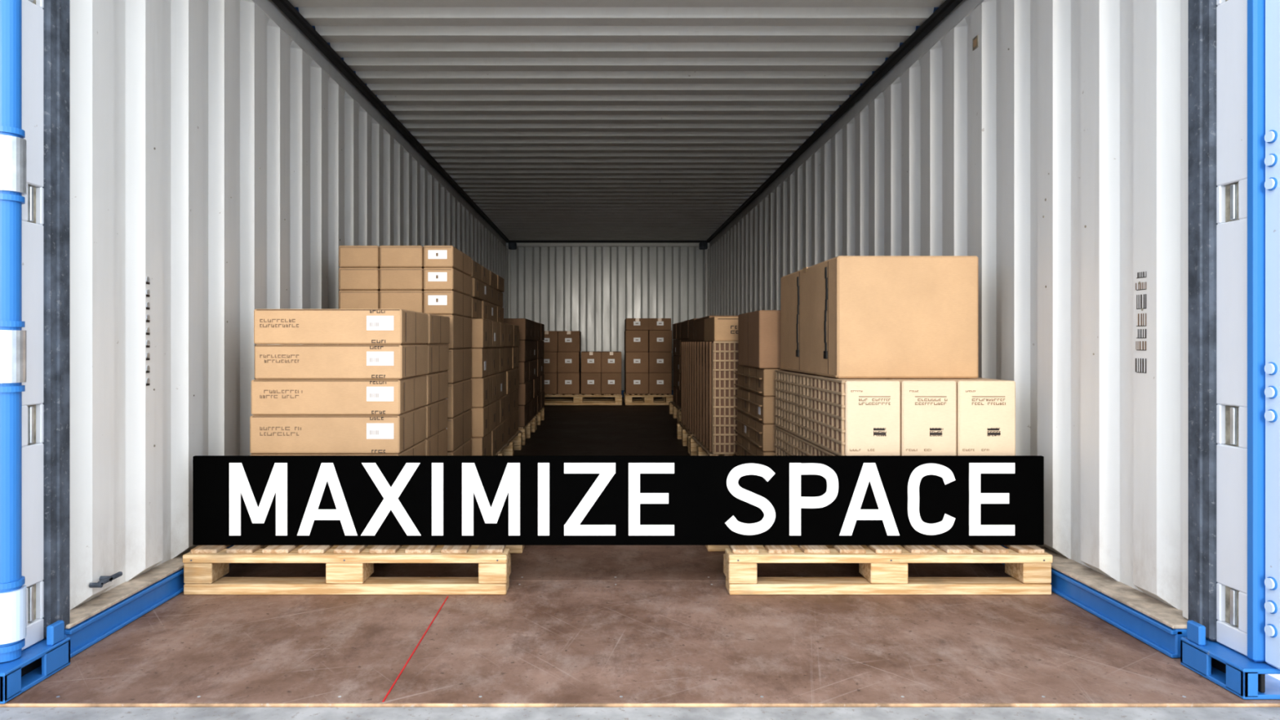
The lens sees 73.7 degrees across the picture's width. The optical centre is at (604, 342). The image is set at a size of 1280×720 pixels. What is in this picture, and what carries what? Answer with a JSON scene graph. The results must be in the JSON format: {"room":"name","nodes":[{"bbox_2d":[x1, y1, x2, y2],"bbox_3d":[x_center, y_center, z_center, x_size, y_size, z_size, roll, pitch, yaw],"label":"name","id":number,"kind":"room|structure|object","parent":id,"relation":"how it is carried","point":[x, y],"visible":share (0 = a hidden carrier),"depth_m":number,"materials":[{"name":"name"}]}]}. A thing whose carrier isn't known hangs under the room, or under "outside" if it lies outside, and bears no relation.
{"room":"shipping container interior","nodes":[
{"label":"shipping container interior","id":0,"kind":"room"},
{"bbox_2d":[0,0,70,704],"bbox_3d":[-1.460,-0.360,2.115,0.170,2.379,0.370,0,0,0],"label":"post","id":1,"kind":"object","parent":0,"point":[35,34],"depth_m":2.13,"materials":[{"name":"blue metal"}]},
{"bbox_2d":[70,0,507,609],"bbox_3d":[-1.492,-0.380,7.615,0.108,2.420,10.690,0,0,0],"label":"wall","id":2,"kind":"structure","parent":0,"point":[220,157],"depth_m":2.96,"materials":[{"name":"metal"}]},
{"bbox_2d":[88,571,122,587],"bbox_3d":[-1.427,0.677,2.444,0.034,0.020,0.113,0,0,0],"label":"hook","id":3,"kind":"object","parent":2,"relation":"attached to","point":[103,580],"visible":1,"depth_m":2.42,"materials":[{"name":"metal"}]},
{"bbox_2d":[146,276,150,386],"bbox_3d":[-1.440,-0.037,2.691,0.007,0.344,0.020,0,0,0],"label":"rivets","id":4,"kind":"object","parent":2,"relation":"attached to","point":[148,279],"visible":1,"depth_m":2.69,"materials":[{"name":"metal"}]},
{"bbox_2d":[64,545,233,657],"bbox_3d":[-1.453,0.785,7.550,0.106,0.087,10.620,0,0,0],"label":"baseboard","id":5,"kind":"structure","parent":2,"relation":"attached to","point":[100,617],"depth_m":2.51,"materials":[{"name":"blue paint"}]},
{"bbox_2d":[271,0,509,242],"bbox_3d":[-1.444,-1.526,7.540,0.052,0.041,10.540,0,0,0],"label":"trim","id":6,"kind":"structure","parent":2,"relation":"attached to","point":[286,6],"depth_m":5.10,"materials":[{"name":"black metal"}]},
{"bbox_2d":[506,240,709,397],"bbox_3d":[0.058,-0.380,12.905,3.195,2.420,0.170,0,0,0],"label":"wall","id":7,"kind":"structure","parent":0,"point":[590,287],"depth_m":12.92,"materials":[{"name":"metal"}]},
{"bbox_2d":[288,0,945,239],"bbox_3d":[0.058,-1.583,7.485,3.195,0.065,11.010,0,0,0],"label":"ceiling","id":8,"kind":"structure","parent":0,"point":[558,119],"depth_m":5.22,"materials":[{"name":"paint"}]},
{"bbox_2d":[0,703,1279,719],"bbox_3d":[0.058,0.910,1.852,3.235,0.160,0.224,0,0,0],"label":"trim","id":9,"kind":"structure","parent":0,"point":[7,711],"depth_m":1.93,"materials":[{"name":"metal"}]},
{"bbox_2d":[4,397,1279,703],"bbox_3d":[0.058,0.860,7.473,3.127,0.061,11.015,0,0,0],"label":"floor","id":10,"kind":"structure","parent":0,"point":[572,624],"depth_m":2.39,"materials":[{"name":"brown wood"}]},
{"bbox_2d":[182,545,524,595],"bbox_3d":[-0.853,0.756,3.399,1.065,0.145,1.202,0,0,0],"label":"wooden pallet","id":11,"kind":"object","parent":10,"relation":"on","point":[348,568],"visible":0.45,"depth_m":2.81,"materials":[{"name":"brown wood"}]},
{"bbox_2d":[249,309,449,455],"bbox_3d":[-0.984,0.282,3.464,0.550,0.802,0.927,0,0,0],"label":"cardboard boxes","id":12,"kind":"object","parent":11,"relation":"on","point":[331,382],"visible":0.7,"depth_m":3.00},
{"bbox_2d":[192,455,1044,545],"bbox_3d":[0.048,0.533,2.888,2.874,0.300,0.020,0,0,0],"label":"sign board","id":13,"kind":"object","parent":11,"relation":"on","point":[237,500],"visible":1,"depth_m":2.88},
{"bbox_2d":[382,595,448,702],"bbox_3d":[-0.510,0.829,2.380,0.004,0.002,0.820,0,0,0],"label":"red marking line","id":14,"kind":"object","parent":10,"relation":"on","point":[414,651],"visible":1,"depth_m":2.27,"materials":[{"name":"red paint"}]},
{"bbox_2d":[496,430,522,455],"bbox_3d":[-1.012,0.756,6.019,0.745,0.145,1.322,0,0,0],"label":"wooden pallet","id":15,"kind":"object","parent":10,"relation":"on","point":[515,442],"visible":0.15,"depth_m":6.04,"materials":[{"name":"brown wood"}]},
{"bbox_2d":[470,318,519,455],"bbox_3d":[-1.002,0.275,5.670,0.683,0.816,1.975,0,0,0],"label":"cardboard boxes","id":16,"kind":"object","parent":15,"relation":"on","point":[495,379],"visible":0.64,"depth_m":5.12},
{"bbox_2d":[470,259,503,322],"bbox_3d":[-1.007,-0.298,5.395,0.592,0.322,1.405,0,0,0],"label":"cardboard boxes","id":17,"kind":"object","parent":16,"relation":"on","point":[487,287],"visible":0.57,"depth_m":5.20},
{"bbox_2d":[518,417,535,444],"bbox_3d":[-1.012,0.756,7.449,0.745,0.145,1.102,0,0,0],"label":"wooden pallet","id":18,"kind":"object","parent":10,"relation":"on","point":[530,427],"visible":0.18,"depth_m":7.41,"materials":[{"name":"brown wood"}]},
{"bbox_2d":[503,318,544,426],"bbox_3d":[-0.990,0.242,8.035,0.707,0.882,2.225,0,0,0],"label":"cardboard boxes","id":19,"kind":"object","parent":18,"relation":"on","point":[531,333],"visible":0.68,"depth_m":7.44},
{"bbox_2d":[533,407,544,430],"bbox_3d":[-1.012,0.756,8.629,0.745,0.145,1.142,0,0,0],"label":"wooden pallet","id":20,"kind":"object","parent":10,"relation":"on","point":[540,416],"visible":0.21,"depth_m":8.59,"materials":[{"name":"brown wood"}]},
{"bbox_2d":[544,391,622,404],"bbox_3d":[-0.345,0.756,11.774,1.170,0.145,0.852,0,0,0],"label":"wooden pallet","id":21,"kind":"object","parent":10,"relation":"on","point":[578,399],"visible":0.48,"depth_m":11.36,"materials":[{"name":"brown wood"}]},
{"bbox_2d":[543,330,581,394],"bbox_3d":[-0.623,0.262,11.749,0.592,0.842,0.698,0,0,0],"label":"cardboard boxes","id":22,"kind":"object","parent":21,"relation":"on","point":[562,348],"visible":0.9,"depth_m":11.40,"materials":[{"name":"cardboard"}]},
{"bbox_2d":[580,351,621,393],"bbox_3d":[-0.039,0.402,11.759,0.545,0.562,0.678,0,0,0],"label":"cardboard boxes","id":23,"kind":"object","parent":21,"relation":"on","point":[593,362],"visible":1,"depth_m":11.42,"materials":[{"name":"cardboard"}]},
{"bbox_2d":[623,391,673,404],"bbox_3d":[0.600,0.756,11.774,0.640,0.145,0.852,0,0,0],"label":"wooden pallet","id":24,"kind":"object","parent":10,"relation":"on","point":[646,399],"visible":0.67,"depth_m":11.36,"materials":[{"name":"brown wood"}]},
{"bbox_2d":[624,318,671,394],"bbox_3d":[0.598,0.177,11.749,0.620,1.012,0.698,0,0,0],"label":"cardboard boxes","id":25,"kind":"object","parent":24,"relation":"on","point":[647,341],"visible":1,"depth_m":11.40,"materials":[{"name":"cardboard"}]},
{"bbox_2d":[668,401,680,422],"bbox_3d":[1.100,0.756,9.399,0.680,0.145,1.202,0,0,0],"label":"wooden pallet","id":26,"kind":"object","parent":10,"relation":"on","point":[674,408],"visible":0.22,"depth_m":9.36,"materials":[{"name":"brown wood"}]},
{"bbox_2d":[672,318,697,408],"bbox_3d":[1.110,0.232,8.785,0.627,0.902,2.325,0,0,0],"label":"cardboard boxes","id":27,"kind":"object","parent":26,"relation":"on","point":[681,331],"visible":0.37,"depth_m":9.23},
{"bbox_2d":[678,409,680,421],"bbox_3d":[1.100,0.756,8.174,0.680,0.145,1.152,0,0,0],"label":"wooden pallet","id":28,"kind":"object","parent":10,"relation":"on","point":[679,411],"visible":0.09,"depth_m":8.66,"materials":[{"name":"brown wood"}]},
{"bbox_2d":[676,421,693,453],"bbox_3d":[1.035,0.756,6.889,0.810,0.145,1.062,0,0,0],"label":"wooden pallet","id":29,"kind":"object","parent":10,"relation":"on","point":[683,433],"visible":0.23,"depth_m":6.85,"materials":[{"name":"brown wood"}]},
{"bbox_2d":[689,435,736,455],"bbox_3d":[1.035,0.756,5.749,0.810,0.145,1.102,0,0,0],"label":"wooden pallet","id":30,"kind":"object","parent":10,"relation":"on","point":[696,448],"visible":0.13,"depth_m":5.90,"materials":[{"name":"brown wood"}]},
{"bbox_2d":[680,341,738,453],"bbox_3d":[1.029,0.336,6.291,0.748,0.693,2.174,0,0,0],"label":"cardboard boxes","id":31,"kind":"object","parent":30,"relation":"on","point":[708,401],"visible":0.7,"depth_m":5.30},
{"bbox_2d":[689,315,737,341],"bbox_3d":[1.052,-0.101,6.600,0.651,0.176,1.395,0,0,0],"label":"cardboard boxes","id":32,"kind":"object","parent":31,"relation":"on","point":[696,326],"visible":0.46,"depth_m":6.58},
{"bbox_2d":[704,316,737,341],"bbox_3d":[0.812,-0.086,5.484,0.275,0.148,0.531,0,0,0],"label":"cardboard box","id":33,"kind":"object","parent":31,"relation":"on","point":[716,328],"visible":0.48,"depth_m":5.22,"materials":[{"name":"brown cardboard"}]},
{"bbox_2d":[705,545,1053,595],"bbox_3d":[0.942,0.756,3.429,1.064,0.145,1.262,0,0,0],"label":"wooden pallet","id":34,"kind":"object","parent":10,"relation":"on","point":[883,568],"visible":0.34,"depth_m":2.81,"materials":[{"name":"brown wood"}]},
{"bbox_2d":[774,369,1015,455],"bbox_3d":[1.145,0.408,3.599,0.612,0.550,1.196,0,0,0],"label":"cartons","id":35,"kind":"object","parent":34,"relation":"on","point":[815,415],"visible":0.54,"depth_m":3.00},
{"bbox_2d":[780,255,978,378],"bbox_3d":[1.122,-0.096,3.660,0.532,0.454,1.020,0,0,0],"label":"cardboard box","id":36,"kind":"object","parent":35,"relation":"on","point":[842,317],"visible":1,"depth_m":3.15,"materials":[{"name":"brown cardboard"}]},
{"bbox_3d":[-1.012,0.756,4.669,0.745,0.145,1.221,0,0,0],"label":"wooden pallet","id":37,"kind":"object","parent":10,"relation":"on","visible":0},
{"bbox_2d":[338,245,471,455],"bbox_3d":[-0.992,0.110,4.349,0.546,1.147,0.578,0,0,0],"label":"cardboard boxes","id":38,"kind":"object","parent":37,"relation":"on","point":[437,280],"visible":0.44,"depth_m":4.06,"materials":[{"name":"cardboard"}]},
{"bbox_3d":[1.105,0.756,4.679,0.730,0.145,0.882,0,0,0],"label":"wooden pallet","id":39,"kind":"object","parent":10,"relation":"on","visible":0},
{"bbox_2d":[733,364,780,455],"bbox_3d":[1.099,0.407,4.680,0.645,0.552,0.835,0,0,0],"label":"cardboard box stack","id":40,"kind":"object","parent":39,"relation":"on","point":[756,391],"visible":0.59,"depth_m":4.45,"materials":[{"name":"brown cardboard"}]},
{"bbox_2d":[737,310,780,368],"bbox_3d":[1.012,-0.018,4.610,0.471,0.293,0.676,0,0,0],"label":"cardboard box","id":41,"kind":"object","parent":40,"relation":"on","point":[758,331],"depth_m":4.28,"materials":[{"name":"cardboard"}]},
{"bbox_2d":[707,0,1182,610],"bbox_3d":[1.607,-0.380,7.615,0.108,2.420,10.690,0,0,0],"label":"wall","id":42,"kind":"structure","parent":0,"point":[1048,152],"depth_m":2.95,"materials":[{"name":"metal"}]},
{"bbox_2d":[706,0,962,242],"bbox_3d":[1.559,-1.526,7.540,0.052,0.041,10.540,0,0,0],"label":"trim","id":43,"kind":"structure","parent":42,"relation":"attached to","point":[947,6],"depth_m":5.11,"materials":[{"name":"black metal"}]},
{"bbox_2d":[972,34,978,50],"bbox_3d":[1.553,-1.255,3.568,0.004,0.050,0.050,0,0,0],"label":"tag","id":44,"kind":"object","parent":42,"relation":"attached to","point":[975,40],"visible":1,"depth_m":3.56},
{"bbox_2d":[1000,545,1187,657],"bbox_3d":[1.556,0.785,7.550,0.131,0.087,10.620,0,0,0],"label":"baseboard","id":45,"kind":"structure","parent":42,"relation":"attached to","point":[1161,626],"depth_m":2.50,"materials":[{"name":"blue paint"}]},
{"bbox_2d":[1135,271,1146,373],"bbox_3d":[1.554,-0.059,2.470,0.001,0.292,0.050,0,0,0],"label":"stencilled marking","id":46,"kind":"object","parent":42,"relation":"attached to","point":[1140,330],"visible":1,"depth_m":2.47,"materials":[{"name":"black paint"}]},
{"bbox_2d":[1180,0,1279,699],"bbox_3d":[1.575,-0.360,2.115,0.180,2.379,0.370,0,0,0],"label":"post","id":47,"kind":"object","parent":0,"point":[1231,48],"depth_m":2.10,"materials":[{"name":"metal"}]},
{"bbox_2d":[1268,674,1279,679],"bbox_3d":[0.000,1.022,1.000,28.000,0.055,30.000,0,0,0],"label":"ground","id":48,"kind":"structure","parent":0,"point":[1276,676],"depth_m":2.54,"materials":[{"name":"white"}]}
]}

